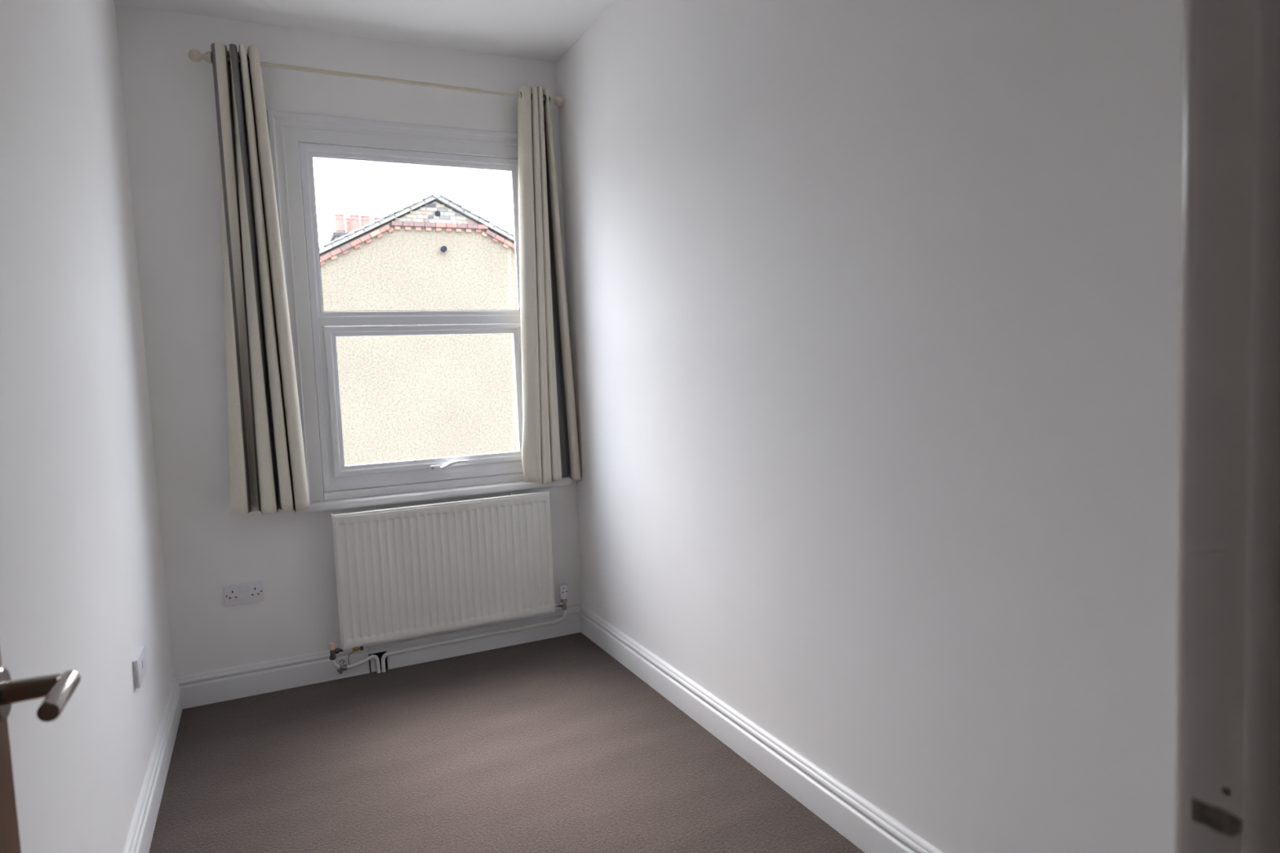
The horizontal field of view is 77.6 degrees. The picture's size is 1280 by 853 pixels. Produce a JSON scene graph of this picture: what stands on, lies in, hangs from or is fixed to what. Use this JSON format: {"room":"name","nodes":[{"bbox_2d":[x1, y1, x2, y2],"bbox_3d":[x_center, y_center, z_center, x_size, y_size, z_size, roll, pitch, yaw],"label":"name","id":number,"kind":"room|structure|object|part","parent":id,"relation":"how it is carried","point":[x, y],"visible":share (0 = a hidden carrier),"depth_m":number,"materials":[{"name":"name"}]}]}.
{"room":"empty bedroom","nodes":[
{"label":"empty bedroom","id":0,"kind":"room"},
{"bbox_2d":[0,0,173,852],"bbox_3d":[-1.285,-0.085,1.618,0.120,2.920,3.660,-4,5,-25],"label":"wall","id":1,"kind":"structure","parent":0,"point":[82,584],"depth_m":1.87,"materials":[{"name":"white paint"}]},
{"bbox_2d":[132,644,146,688],"bbox_3d":[-1.543,0.740,2.456,0.017,0.087,0.164,-4,5,-25],"label":"wall plate","id":2,"kind":"object","parent":1,"relation":"attached to","point":[139,664],"visible":1,"depth_m":2.42,"materials":[{"name":"white plastic"}]},
{"bbox_2d":[122,677,182,852],"bbox_3d":[-1.165,1.179,1.738,0.024,0.132,3.413,-4,5,-25],"label":"baseboard","id":3,"kind":"structure","parent":1,"relation":"attached to","point":[139,840],"depth_m":2.51,"materials":[{"name":"white paint"}]},
{"bbox_2d":[115,4,582,676],"bbox_3d":[-1.181,-0.240,3.619,1.800,2.920,0.130,-4,5,-25],"label":"wall","id":4,"kind":"structure","parent":0,"point":[169,99],"depth_m":3.29,"materials":[{"name":"white paint"}]},
{"bbox_2d":[223,581,264,606],"bbox_3d":[-1.671,0.705,3.358,0.148,0.086,0.012,-4,5,-25],"label":"double socket","id":5,"kind":"object","parent":4,"relation":"attached to","point":[252,592],"visible":1,"depth_m":3.35,"materials":[{"name":"white plastic"}]},
{"bbox_2d":[238,586,242,591],"bbox_3d":[-1.681,0.684,3.347,0.015,0.024,0.003,-4,5,-25],"label":"rocker switch","id":6,"kind":"object","parent":5,"relation":"attached to","point":[240,588],"depth_m":3.35,"materials":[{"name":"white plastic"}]},
{"bbox_2d":[244,585,248,591],"bbox_3d":[-1.659,0.683,3.357,0.015,0.024,0.003,-4,5,-25],"label":"rocker switch","id":7,"kind":"object","parent":5,"relation":"attached to","point":[246,587],"depth_m":3.36,"materials":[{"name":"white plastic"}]},
{"bbox_2d":[187,48,563,106],"bbox_3d":[-1.077,-1.496,3.463,1.549,0.065,0.113,-4,5,-25],"label":"pole","id":8,"kind":"object","parent":4,"relation":"attached to","point":[194,55],"visible":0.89,"depth_m":3.38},
{"bbox_2d":[210,42,310,514],"bbox_3d":[-1.575,-0.574,3.238,0.310,1.876,0.126,-3,4,-14],"label":"curtain","id":9,"kind":"object","parent":8,"relation":"hanging from","point":[268,473],"visible":1,"depth_m":3.22,"materials":[{"name":"beige fabric"}]},
{"bbox_2d":[517,84,581,484],"bbox_3d":[-0.460,-0.652,3.775,0.295,1.850,0.101,-4,5,-25],"label":"curtain","id":10,"kind":"object","parent":8,"relation":"hanging from","point":[549,445],"visible":1,"depth_m":3.75,"materials":[{"name":"beige fabric"}]},
{"bbox_2d":[173,604,582,709],"bbox_3d":[-1.096,1.033,3.645,1.800,0.132,0.024,-4,5,-25],"label":"baseboard","id":11,"kind":"structure","parent":4,"relation":"attached to","point":[216,686],"depth_m":3.54,"materials":[{"name":"white paint"}]},
{"bbox_2d":[266,110,524,502],"bbox_3d":[-0.980,-0.531,3.646,1.213,1.646,0.086,-4,5,-25],"label":"trim","id":12,"kind":"structure","parent":4,"relation":"attached to","point":[286,130],"depth_m":3.42,"materials":[{"name":"white paint"}]},
{"bbox_3d":[-0.950,0.271,3.712,0.987,0.035,0.072,-4,5,-25],"label":"rail","id":13,"kind":"part","parent":12,"relation":"part of","materials":[{"name":"white paint"}]},
{"bbox_2d":[297,142,523,492],"bbox_3d":[-0.966,-0.492,3.623,0.987,1.500,0.103,-4,5,-25],"label":"window","id":14,"kind":"structure","parent":4,"relation":"in","point":[326,326],"depth_m":3.56,"materials":[{"name":"white plastic"}]},
{"bbox_3d":[-0.923,0.189,3.666,0.090,0.022,0.010,-4,5,-25],"label":"plate","id":15,"kind":"part","parent":14,"relation":"part of","materials":[{"name":"white plastic"}]},
{"bbox_3d":[-0.856,0.177,3.668,0.125,0.040,0.021,-4,5,-18],"label":"lever","id":16,"kind":"part","parent":14,"relation":"part of","materials":[{"name":"white plastic"}]},
{"bbox_2d":[294,477,572,514],"bbox_3d":[-0.910,0.310,3.669,1.255,0.038,0.067,-4,5,-25],"label":"windowsill","id":17,"kind":"structure","parent":4,"relation":"attached to","point":[351,503],"depth_m":3.61,"materials":[{"name":"white paint"}]},
{"bbox_2d":[328,491,568,674],"bbox_3d":[-0.870,0.720,3.687,1.102,0.771,0.110,-4,5,-25],"label":"radiator","id":18,"kind":"object","parent":4,"relation":"attached to","point":[410,571],"visible":1,"depth_m":3.61,"materials":[{"name":"metal"}]},
{"bbox_2d":[113,0,614,62],"bbox_3d":[-0.482,-1.666,1.915,2.040,0.120,3.660,-4,5,-25],"label":"ceiling","id":19,"kind":"structure","parent":0,"point":[543,30],"depth_m":3.29,"materials":[{"name":"paint"}]},
{"bbox_2d":[148,632,864,852],"bbox_3d":[-0.368,1.242,2.146,2.000,0.120,3.573,-4,5,-25],"label":"floor","id":20,"kind":"structure","parent":0,"point":[553,744],"depth_m":2.66,"materials":[{"name":"brown carpet"}]},
{"bbox_2d":[556,0,1182,852],"bbox_3d":[0.445,-0.218,2.439,0.120,2.920,3.660,-4,5,-25],"label":"wall","id":21,"kind":"structure","parent":0,"point":[873,305],"depth_m":1.93,"materials":[{"name":"white paint"}]},
{"bbox_2d":[580,604,942,852],"bbox_3d":[0.436,1.056,2.498,0.024,0.132,3.413,-4,5,-25],"label":"baseboard","id":22,"kind":"structure","parent":21,"relation":"attached to","point":[869,828],"depth_m":2.53,"materials":[{"name":"white paint"}]},
{"bbox_3d":[0.344,-0.063,0.433,1.800,2.920,0.117,-4,5,-25],"label":"wall","id":23,"kind":"structure","parent":0,"visible":0},
{"bbox_2d":[0,653,80,852],"bbox_3d":[-0.511,0.312,0.477,0.181,1.973,0.761,-4,5,-25],"label":"door","id":24,"kind":"structure","parent":23,"relation":"in","point":[57,689],"depth_m":0.79,"materials":[{"name":"brown wood"}]},
{"bbox_3d":[-0.568,0.263,0.778,0.019,0.019,0.092,-4,5,-25],"label":"lever","id":25,"kind":"part","parent":24,"relation":"part of","materials":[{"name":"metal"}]},
{"bbox_2d":[1174,0,1279,852],"bbox_3d":[0.032,0.265,0.310,0.911,2.070,0.136,-4,5,-25],"label":"trim","id":26,"kind":"structure","parent":23,"relation":"attached to","point":[1228,717],"depth_m":0.48,"materials":[{"name":"paint"}]},
{"bbox_3d":[0.368,0.250,0.507,0.004,0.016,0.030,-4,5,-25],"label":"strike plate","id":27,"kind":"part","parent":26,"relation":"part of","materials":[{"name":"grey metal"}]},
{"label":"outside","id":28,"kind":"structure","parent":0,"visible":0},
{"bbox_3d":[-11.234,5.468,32.498,84.000,0.200,59.740,-4,5,-25],"label":"ground","id":29,"kind":"structure","parent":28,"visible":0},
{"bbox_2d":[319,165,517,465],"bbox_3d":[-5.569,-0.009,19.958,10.660,12.130,7.672,-4,5,-25],"label":"house","id":30,"kind":"structure","parent":29,"relation":"on","point":[403,397],"depth_m":16.33,"materials":[{"name":"cream pebbledash render"},{"name":"red brick"},{"name":"slate"}]},
{"bbox_2d":[333,213,346,232],"bbox_3d":[-6.913,-4.653,18.319,0.244,0.450,0.244,-4,5,-25],"label":"chimney pot","id":31,"kind":"object","parent":30,"relation":"on","point":[339,218],"depth_m":18.23,"materials":[{"name":"pink ceramic"}]},
{"bbox_2d":[345,217,350,232],"bbox_3d":[-6.820,-4.682,18.750,0.244,0.435,0.244,-4,5,-25],"label":"chimney pot","id":32,"kind":"object","parent":30,"relation":"on","point":[348,222],"depth_m":18.65,"materials":[{"name":"pink ceramic"}]},
{"bbox_2d":[349,214,359,231],"bbox_3d":[-6.616,-4.676,18.460,0.244,0.450,0.244,-4,5,-25],"label":"chimney pot","id":33,"kind":"object","parent":30,"relation":"on","point":[354,220],"depth_m":18.37,"materials":[{"name":"pink ceramic"}]},
{"bbox_2d":[360,215,370,226],"bbox_3d":[-6.399,-4.688,18.563,0.244,0.440,0.244,-4,5,-25],"label":"chimney pot","id":34,"kind":"object","parent":30,"relation":"on","point":[365,220],"depth_m":18.47,"materials":[{"name":"pink ceramic"}]}
]}

